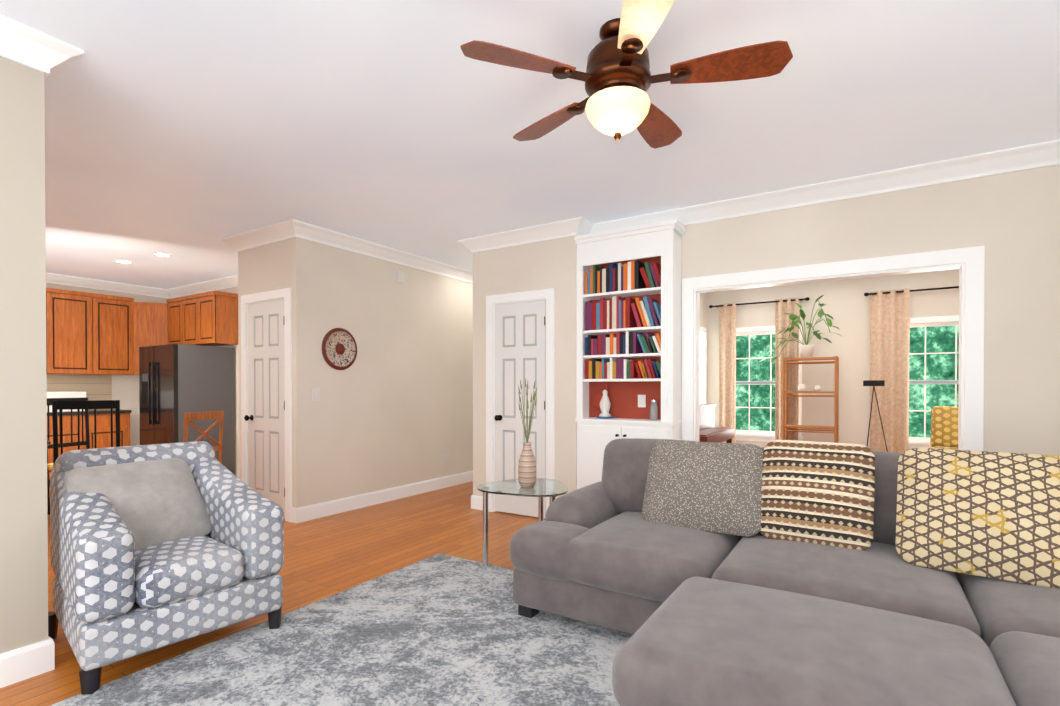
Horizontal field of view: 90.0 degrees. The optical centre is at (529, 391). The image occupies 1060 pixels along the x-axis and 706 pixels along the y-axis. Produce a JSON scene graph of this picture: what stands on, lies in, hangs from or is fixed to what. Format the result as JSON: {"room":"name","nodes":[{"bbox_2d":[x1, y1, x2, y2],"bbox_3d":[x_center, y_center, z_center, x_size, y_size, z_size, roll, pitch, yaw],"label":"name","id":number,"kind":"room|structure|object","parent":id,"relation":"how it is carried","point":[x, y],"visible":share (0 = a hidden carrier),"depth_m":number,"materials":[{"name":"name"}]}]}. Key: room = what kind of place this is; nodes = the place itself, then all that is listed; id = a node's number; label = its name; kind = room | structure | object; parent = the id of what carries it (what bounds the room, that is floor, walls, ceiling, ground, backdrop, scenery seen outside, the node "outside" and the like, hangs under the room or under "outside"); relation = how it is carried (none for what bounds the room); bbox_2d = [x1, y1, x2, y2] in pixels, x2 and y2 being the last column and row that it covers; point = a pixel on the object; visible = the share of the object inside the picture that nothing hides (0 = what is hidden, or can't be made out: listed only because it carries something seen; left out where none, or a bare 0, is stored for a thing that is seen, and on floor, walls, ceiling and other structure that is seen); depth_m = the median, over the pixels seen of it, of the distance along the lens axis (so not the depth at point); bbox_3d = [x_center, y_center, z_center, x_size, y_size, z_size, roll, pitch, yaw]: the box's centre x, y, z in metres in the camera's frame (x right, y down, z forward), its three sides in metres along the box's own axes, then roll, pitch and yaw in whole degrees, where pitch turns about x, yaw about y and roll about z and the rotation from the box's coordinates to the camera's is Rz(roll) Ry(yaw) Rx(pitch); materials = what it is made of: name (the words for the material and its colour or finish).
{"room":"living room","nodes":[
{"label":"living room","id":0,"kind":"room"},
{"bbox_2d":[0,56,47,653],"bbox_3d":[-2.707,-0.132,1.433,0.120,2.700,2.110,0,1,32],"label":"wall","id":1,"kind":"structure","parent":0,"point":[23,377],"depth_m":2.23,"materials":[{"name":"beige paint"}]},
{"bbox_2d":[0,636,54,687],"bbox_3d":[-2.645,1.151,1.413,0.016,0.135,2.126,0,1,32],"label":"baseboard","id":2,"kind":"structure","parent":1,"relation":"attached to","point":[26,662],"depth_m":2.23,"materials":[{"name":"white wood"}]},
{"bbox_2d":[0,14,83,77],"bbox_3d":[-2.559,-1.422,1.445,0.105,0.117,2.125,0,1,32],"label":"crown molding","id":3,"kind":"structure","parent":1,"relation":"attached to","point":[22,44],"depth_m":2.22,"materials":[{"name":"white wood"}]},
{"bbox_2d":[46,283,168,445],"bbox_3d":[-6.921,-0.166,5.994,0.120,2.700,5.370,0,1,32],"label":"wall","id":4,"kind":"structure","parent":0,"point":[125,390],"depth_m":7.67,"materials":[{"name":"paint"}]},
{"bbox_2d":[46,287,53,373],"bbox_3d":[-6.309,-0.756,6.511,0.348,1.070,0.587,0,1,32],"label":"upper cabinet","id":5,"kind":"object","parent":4,"relation":"attached to","point":[49,291],"depth_m":6.64,"materials":[{"name":"brown wood"}]},
{"bbox_2d":[54,288,85,374],"bbox_3d":[-6.058,-0.759,6.907,0.348,1.070,0.587,0,1,32],"label":"upper cabinet","id":6,"kind":"object","parent":4,"relation":"attached to","point":[69,306],"depth_m":6.81,"materials":[{"name":"brown wood"}]},
{"bbox_2d":[46,273,170,298],"bbox_3d":[-6.826,-1.457,5.924,0.105,0.117,5.130,0,1,32],"label":"crown molding","id":7,"kind":"structure","parent":4,"relation":"attached to","point":[51,278],"depth_m":7.35,"materials":[{"name":"white wood"}]},
{"bbox_2d":[86,292,133,374],"bbox_3d":[-5.798,-0.761,7.284,0.384,1.070,0.564,0,1,32],"label":"upper cabinet","id":8,"kind":"object","parent":4,"relation":"attached to","point":[87,333],"depth_m":7.15,"materials":[{"name":"brown wood"}]},
{"bbox_2d":[130,299,169,374],"bbox_3d":[-5.392,-0.739,7.651,0.679,1.020,0.679,0,1,32],"label":"upper cabinet","id":9,"kind":"object","parent":4,"relation":"attached to","point":[149,322],"depth_m":7.45,"materials":[{"name":"brown wood"}]},
{"bbox_2d":[216,286,238,477],"bbox_3d":[-3.891,-0.176,7.182,3.670,2.700,0.120,0,1,32],"label":"wall","id":10,"kind":"structure","parent":0,"point":[234,289],"depth_m":7.16,"materials":[{"name":"paint"}]},
{"bbox_2d":[166,297,181,343],"bbox_3d":[-4.854,-0.963,7.522,0.484,0.670,0.318,0,1,32],"label":"upper cabinet","id":11,"kind":"object","parent":10,"relation":"attached to","point":[176,303],"depth_m":7.38,"materials":[{"name":"brown wood"}]},
{"bbox_2d":[182,294,197,344],"bbox_3d":[-4.519,-0.962,7.310,0.544,0.670,0.318,0,1,32],"label":"upper cabinet","id":12,"kind":"object","parent":10,"relation":"attached to","point":[189,303],"depth_m":7.17,"materials":[{"name":"brown wood"}]},
{"bbox_2d":[164,275,237,297],"bbox_3d":[-3.913,-1.465,7.053,3.580,0.117,0.105,0,1,32],"label":"crown molding","id":13,"kind":"structure","parent":10,"relation":"attached to","point":[231,281],"depth_m":7.51,"materials":[{"name":"white wood"}]},
{"bbox_2d":[198,291,237,345],"bbox_3d":[-4.185,-0.960,7.098,0.484,0.670,0.318,0,1,32],"label":"upper cabinet","id":14,"kind":"object","parent":10,"relation":"attached to","point":[217,310],"depth_m":6.96,"materials":[{"name":"brown wood"}]},
{"bbox_2d":[238,251,245,479],"bbox_3d":[-2.547,-0.165,5.734,0.150,2.700,1.130,0,1,32],"label":"wall","id":15,"kind":"structure","parent":0,"point":[241,276],"depth_m":5.28,"materials":[{"name":"paint"}]},
{"bbox_2d":[242,240,285,294],"bbox_3d":[-2.475,-0.160,5.091,0.640,2.700,0.120,0,1,32],"label":"wall","id":16,"kind":"structure","parent":0,"point":[264,266],"depth_m":5.04,"materials":[{"name":"paint"}]},
{"bbox_2d":[222,223,289,251],"bbox_3d":[-2.583,-1.450,5.017,1.055,0.117,0.105,0,1,32],"label":"crown molding","id":17,"kind":"structure","parent":16,"relation":"attached to","point":[269,234],"depth_m":5.02,"materials":[{"name":"white wood"}]},
{"bbox_2d":[244,300,284,518],"bbox_3d":[-2.517,0.168,5.026,0.609,2.022,0.111,0,1,32],"label":"pantry door","id":18,"kind":"structure","parent":16,"relation":"in","point":[265,417],"depth_m":5.03,"materials":[{"name":"white wood"}]},
{"bbox_2d":[241,288,291,521],"bbox_3d":[-2.480,0.125,5.085,0.800,2.130,0.140,0,1,32],"label":"door frame","id":19,"kind":"structure","parent":16,"relation":"attached to","point":[285,294],"depth_m":4.86,"materials":[{"name":"white wood"}]},
{"bbox_2d":[0,481,544,705],"bbox_3d":[-1.236,1.241,5.058,10.740,0.100,10.090,0,1,32],"label":"floor","id":20,"kind":"structure","parent":0,"point":[326,556],"depth_m":3.94,"materials":[{"name":"brown wood"}]},
{"bbox_2d":[47,398,89,514],"bbox_3d":[-4.440,0.629,5.266,0.465,1.120,0.440,0,0,12],"label":"bar stool","id":21,"kind":"object","parent":20,"relation":"on","point":[71,443],"visible":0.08,"depth_m":5.33,"materials":[{"name":"black"}]},
{"bbox_2d":[47,390,89,409],"bbox_3d":[-6.012,0.132,6.799,0.350,0.249,0.400,0,1,32],"label":"stove","id":22,"kind":"object","parent":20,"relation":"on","point":[50,393],"depth_m":6.77,"materials":[{"name":"white metal"}]},
{"bbox_2d":[47,414,93,486],"bbox_3d":[-6.031,0.738,6.709,0.618,0.880,0.578,0,1,32],"label":"base cabinet","id":23,"kind":"object","parent":20,"relation":"on","point":[66,417],"depth_m":6.60,"materials":[{"name":"brown wood"}]},
{"bbox_2d":[47,410,129,417],"bbox_3d":[-6.265,0.281,6.316,0.640,0.040,2.350,0,1,32],"label":"countertop","id":24,"kind":"structure","parent":23,"relation":"on","point":[50,411],"depth_m":6.82,"materials":[{"name":"black stone"}]},
{"bbox_2d":[52,400,120,465],"bbox_3d":[-3.696,0.635,4.495,0.440,1.120,0.465,0,0,-28],"label":"bar stool","id":25,"kind":"object","parent":20,"relation":"on","point":[61,406],"visible":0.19,"depth_m":4.28,"materials":[{"name":"black"}]},
{"bbox_2d":[94,410,131,447],"bbox_3d":[-5.793,0.735,7.086,0.618,0.880,0.549,0,1,32],"label":"base cabinet","id":26,"kind":"object","parent":20,"relation":"on","point":[103,421],"depth_m":6.96,"materials":[{"name":"brown wood"}]},
{"bbox_2d":[48,441,283,694],"bbox_3d":[-1.812,0.748,2.610,0.923,0.918,0.804,0,1,39],"label":"armchair","id":27,"kind":"object","parent":20,"relation":"on","point":[155,546],"visible":1,"depth_m":2.43,"materials":[{"name":"grey fabric"}]},
{"bbox_2d":[63,458,211,550],"bbox_3d":[-1.887,0.550,2.585,0.322,0.381,0.550,0,1,32],"label":"pillow","id":28,"kind":"object","parent":27,"relation":"on","point":[160,501],"depth_m":2.56,"materials":[{"name":"grey fabric"}]},
{"bbox_2d":[139,344,234,474],"bbox_3d":[-4.584,0.295,7.053,0.940,1.760,0.785,0,1,32],"label":"refrigerator","id":29,"kind":"object","parent":20,"relation":"on","point":[177,382],"visible":0.83,"depth_m":6.77,"materials":[{"name":"grey metal"}]},
{"bbox_2d":[183,411,223,463],"bbox_3d":[-3.195,0.691,4.911,0.465,1.000,0.440,0,0,12],"label":"dining chair","id":30,"kind":"object","parent":20,"relation":"on","point":[217,415],"visible":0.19,"depth_m":4.89,"materials":[{"name":"brown wood"}]},
{"bbox_2d":[50,553,632,705],"bbox_3d":[-0.305,1.201,1.480,3.100,0.032,3.600,0,1,32],"label":"rug","id":31,"kind":"object","parent":20,"relation":"on","point":[439,629],"visible":0.52,"depth_m":2.35,"materials":[{"name":"grey carpet"}]},
{"bbox_2d":[477,378,567,566],"bbox_3d":[-0.002,0.539,3.595,0.615,1.256,0.607,0,1,32],"label":"side table","id":32,"kind":"object","parent":31,"relation":"on","point":[527,483],"visible":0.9,"depth_m":3.53,"materials":[{"name":"clear glass"}]},
{"bbox_2d":[518,378,536,487],"bbox_3d":[-0.014,0.276,3.553,0.139,0.728,0.161,0,1,32],"label":"vase","id":33,"kind":"object","parent":32,"relation":"on","point":[527,462],"depth_m":3.52,"materials":[{"name":"ceramic"}]},
{"bbox_2d":[510,438,1059,648],"bbox_3d":[1.464,0.699,2.457,3.000,0.956,1.250,0,1,32],"label":"sofa","id":34,"kind":"object","parent":31,"relation":"on","point":[636,536],"visible":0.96,"depth_m":2.38,"materials":[{"name":"grey fabric"}]},
{"bbox_2d":[612,577,1016,705],"bbox_3d":[0.818,0.936,1.578,0.950,0.495,0.780,0,1,32],"label":"ottoman","id":35,"kind":"object","parent":31,"relation":"on","point":[697,641],"visible":1,"depth_m":1.44,"materials":[{"name":"grey fabric"}]},
{"bbox_2d":[990,631,1059,705],"bbox_3d":[1.593,0.940,0.998,0.980,0.495,1.040,0,1,32],"label":"ottoman","id":36,"kind":"object","parent":31,"relation":"on","point":[1028,664],"visible":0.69,"depth_m":1.43,"materials":[{"name":"grey fabric"}]},
{"bbox_2d":[574,219,685,488],"bbox_3d":[0.850,-0.093,4.567,0.911,2.575,0.269,0,1,32],"label":"bookcase","id":37,"kind":"object","parent":20,"relation":"on","point":[628,332],"visible":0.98,"depth_m":4.55,"materials":[{"name":"white wood"}]},
{"bbox_2d":[699,403,733,442],"bbox_3d":[2.005,0.609,6.404,0.608,1.142,1.420,0,1,32],"label":"piano","id":38,"kind":"object","parent":20,"relation":"on","point":[709,431],"visible":0.04,"depth_m":6.46,"materials":[{"name":"red wood"}]},
{"bbox_2d":[760,295,840,442],"bbox_3d":[3.584,-0.046,7.077,1.028,2.440,0.560,0,1,32],"label":"etagere","id":39,"kind":"object","parent":20,"relation":"on","point":[806,351],"visible":0.73,"depth_m":6.98,"materials":[{"name":"brown wood"}]},
{"bbox_2d":[760,295,840,362],"bbox_3d":[3.584,-0.828,7.071,1.028,0.876,0.560,0,1,32],"label":"plant","id":40,"kind":"object","parent":39,"relation":"on","point":[806,351],"depth_m":6.98,"materials":[{"name":"green plant"}]},
{"bbox_2d":[863,380,887,451],"bbox_3d":[4.253,0.525,6.460,0.340,1.310,0.393,0,1,32],"label":"tripod","id":41,"kind":"object","parent":20,"relation":"on","point":[873,383],"visible":0.65,"depth_m":6.45,"materials":[{"name":"black metal"}]},
{"bbox_2d":[929,406,957,449],"bbox_3d":[4.671,0.680,5.841,0.520,1.008,0.540,0,1,-38],"label":"chair","id":42,"kind":"object","parent":20,"relation":"on","point":[944,427],"visible":0.21,"depth_m":6.00,"materials":[{"name":"yellow fabric"}]},
{"bbox_2d":[286,237,472,507],"bbox_3d":[-1.211,-0.169,6.339,0.140,2.700,3.580,0,1,32],"label":"wall","id":43,"kind":"structure","parent":0,"point":[392,407],"depth_m":5.57,"materials":[{"name":"paint"}]},
{"bbox_2d":[312,388,319,400],"bbox_3d":[-1.998,0.031,4.956,0.012,0.120,0.080,0,1,32],"label":"switch plate","id":44,"kind":"object","parent":43,"relation":"attached to","point":[315,391],"depth_m":4.95,"materials":[{"name":"white plastic"}]},
{"bbox_2d":[322,328,356,369],"bbox_3d":[-1.851,-0.410,5.168,0.025,0.412,0.412,0,1,32],"label":"wall art","id":45,"kind":"object","parent":43,"relation":"attached to","point":[339,348],"visible":1,"depth_m":5.16,"materials":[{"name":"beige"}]},
{"bbox_2d":[280,219,472,283],"bbox_3d":[-1.168,-1.458,6.168,0.105,0.117,3.565,0,1,32],"label":"crown molding","id":46,"kind":"structure","parent":43,"relation":"attached to","point":[294,228],"depth_m":5.40,"materials":[{"name":"white wood"}]},
{"bbox_2d":[292,471,472,522],"bbox_3d":[-1.182,1.114,6.249,0.016,0.135,3.476,0,1,32],"label":"baseboard","id":47,"kind":"structure","parent":43,"relation":"attached to","point":[310,512],"depth_m":5.54,"materials":[{"name":"white wood"}]},
{"bbox_2d":[396,271,404,282],"bbox_3d":[-1.427,-1.255,5.827,0.035,0.120,0.100,0,1,32],"label":"switch plate","id":48,"kind":"object","parent":43,"relation":"attached to","point":[400,276],"depth_m":5.81,"materials":[{"name":"white plastic"}]},
{"bbox_2d":[473,252,480,495],"bbox_3d":[0.063,-0.168,6.230,0.150,2.700,2.160,0,1,32],"label":"wall","id":49,"kind":"structure","parent":0,"point":[476,256],"depth_m":5.33,"materials":[{"name":"paint"}]},
{"bbox_2d":[471,495,482,509],"bbox_3d":[0.001,1.114,6.270,0.046,0.135,2.176,0,1,32],"label":"baseboard","id":50,"kind":"structure","parent":49,"relation":"attached to","point":[476,501],"depth_m":5.32,"materials":[{"name":"white wood"}]},
{"bbox_2d":[481,235,576,497],"bbox_3d":[0.020,-0.159,5.068,1.020,2.700,0.150,0,1,32],"label":"wall","id":51,"kind":"structure","parent":0,"point":[546,264],"depth_m":4.84,"materials":[{"name":"paint"}]},
{"bbox_2d":[494,300,545,517],"bbox_3d":[-0.110,0.168,5.042,0.579,2.022,0.111,0,1,32],"label":"closet door","id":52,"kind":"structure","parent":51,"relation":"in","point":[520,340],"depth_m":5.06,"materials":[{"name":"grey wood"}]},
{"bbox_2d":[486,288,554,511],"bbox_3d":[-0.074,0.125,5.100,0.770,2.130,0.140,0,1,32],"label":"door frame","id":53,"kind":"structure","parent":51,"relation":"attached to","point":[548,295],"depth_m":5.04,"materials":[{"name":"white wood"}]},
{"bbox_2d":[464,217,591,252],"bbox_3d":[-0.053,-1.449,4.959,1.245,0.117,0.115,0,1,32],"label":"crown molding","id":54,"kind":"structure","parent":51,"relation":"attached to","point":[578,226],"depth_m":4.92,"materials":[{"name":"white wood"}]},
{"bbox_2d":[0,0,1059,288],"bbox_3d":[-1.236,-1.559,5.036,10.740,0.100,10.090,0,1,32],"label":"ceiling","id":55,"kind":"structure","parent":0,"point":[188,136],"depth_m":2.86,"materials":[{"name":"paint"}]},
{"bbox_2d":[115,260,132,263],"bbox_3d":[-4.757,-1.515,6.205,0.169,0.005,0.169,0,0,26],"label":"recessed light","id":56,"kind":"object","parent":55,"relation":"in","point":[120,261],"depth_m":6.19,"materials":[{"name":"white"}]},
{"bbox_2d":[153,253,170,256],"bbox_3d":[-4.083,-1.512,5.886,0.169,0.005,0.169,0,0,26],"label":"recessed light","id":57,"kind":"object","parent":55,"relation":"in","point":[156,254],"depth_m":5.87,"materials":[{"name":"white"}]},
{"bbox_2d":[460,0,792,148],"bbox_3d":[0.393,-1.257,2.229,1.257,0.459,1.215,0,1,32],"label":"fan","id":58,"kind":"object","parent":55,"relation":"hanging from","point":[618,78],"visible":1,"depth_m":2.08,"materials":[{"name":"brown wood"}]},
{"bbox_2d":[700,292,707,403],"bbox_3d":[1.644,-0.171,6.531,0.120,2.700,3.660,0,1,32],"label":"wall","id":59,"kind":"structure","parent":0,"point":[703,296],"depth_m":8.00,"materials":[{"name":"paint"}]},
{"bbox_2d":[708,269,958,447],"bbox_3d":[4.256,-0.175,7.115,3.910,2.700,0.120,0,1,32],"label":"wall","id":60,"kind":"structure","parent":0,"point":[847,306],"depth_m":7.11,"materials":[{"name":"paint"}]},
{"bbox_2d":[709,297,809,442],"bbox_3d":[3.257,-0.074,7.603,1.340,2.430,0.125,0,1,32],"label":"curtains","id":61,"kind":"object","parent":60,"relation":"hanging from","point":[727,311],"depth_m":7.46,"materials":[{"name":"beige fabric"}]},
{"bbox_2d":[700,315,958,448],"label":"sunroom window","id":62,"kind":"structure","parent":60,"relation":"in","point":[764,436],"depth_m":7.54,"materials":[{"name":"white wood"}]},
{"bbox_2d":[864,286,958,452],"bbox_3d":[5.027,-0.065,6.483,1.610,2.430,0.125,0,1,32],"label":"curtain","id":63,"kind":"object","parent":60,"relation":"hanging from","point":[889,333],"depth_m":6.72,"materials":[{"name":"beige fabric"}]},
{"bbox_2d":[681,164,1059,455],"bbox_3d":[2.074,-0.151,4.023,3.810,2.700,0.120,0,1,32],"label":"wall","id":64,"kind":"structure","parent":0,"point":[1010,220],"depth_m":3.40,"materials":[{"name":"beige paint"}]},
{"bbox_2d":[592,139,1059,232],"bbox_3d":[2.007,-1.441,3.907,3.570,0.117,0.130,0,1,32],"label":"crown molding","id":65,"kind":"structure","parent":64,"relation":"attached to","point":[1043,154],"depth_m":3.71,"materials":[{"name":"white wood"}]},
{"bbox_2d":[682,246,984,450],"bbox_3d":[2.134,0.131,3.987,1.940,2.135,0.160,0,1,32],"label":"door frame","id":66,"kind":"structure","parent":64,"relation":"attached to","point":[968,262],"depth_m":3.66,"materials":[{"name":"white wood"}]},
{"label":"outside","id":67,"kind":"structure","parent":0,"visible":0},
{"bbox_2d":[736,325,958,437],"bbox_3d":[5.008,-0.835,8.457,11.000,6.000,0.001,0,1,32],"label":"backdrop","id":68,"kind":"structure","parent":67,"point":[938,340],"depth_m":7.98,"materials":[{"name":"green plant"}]}
]}

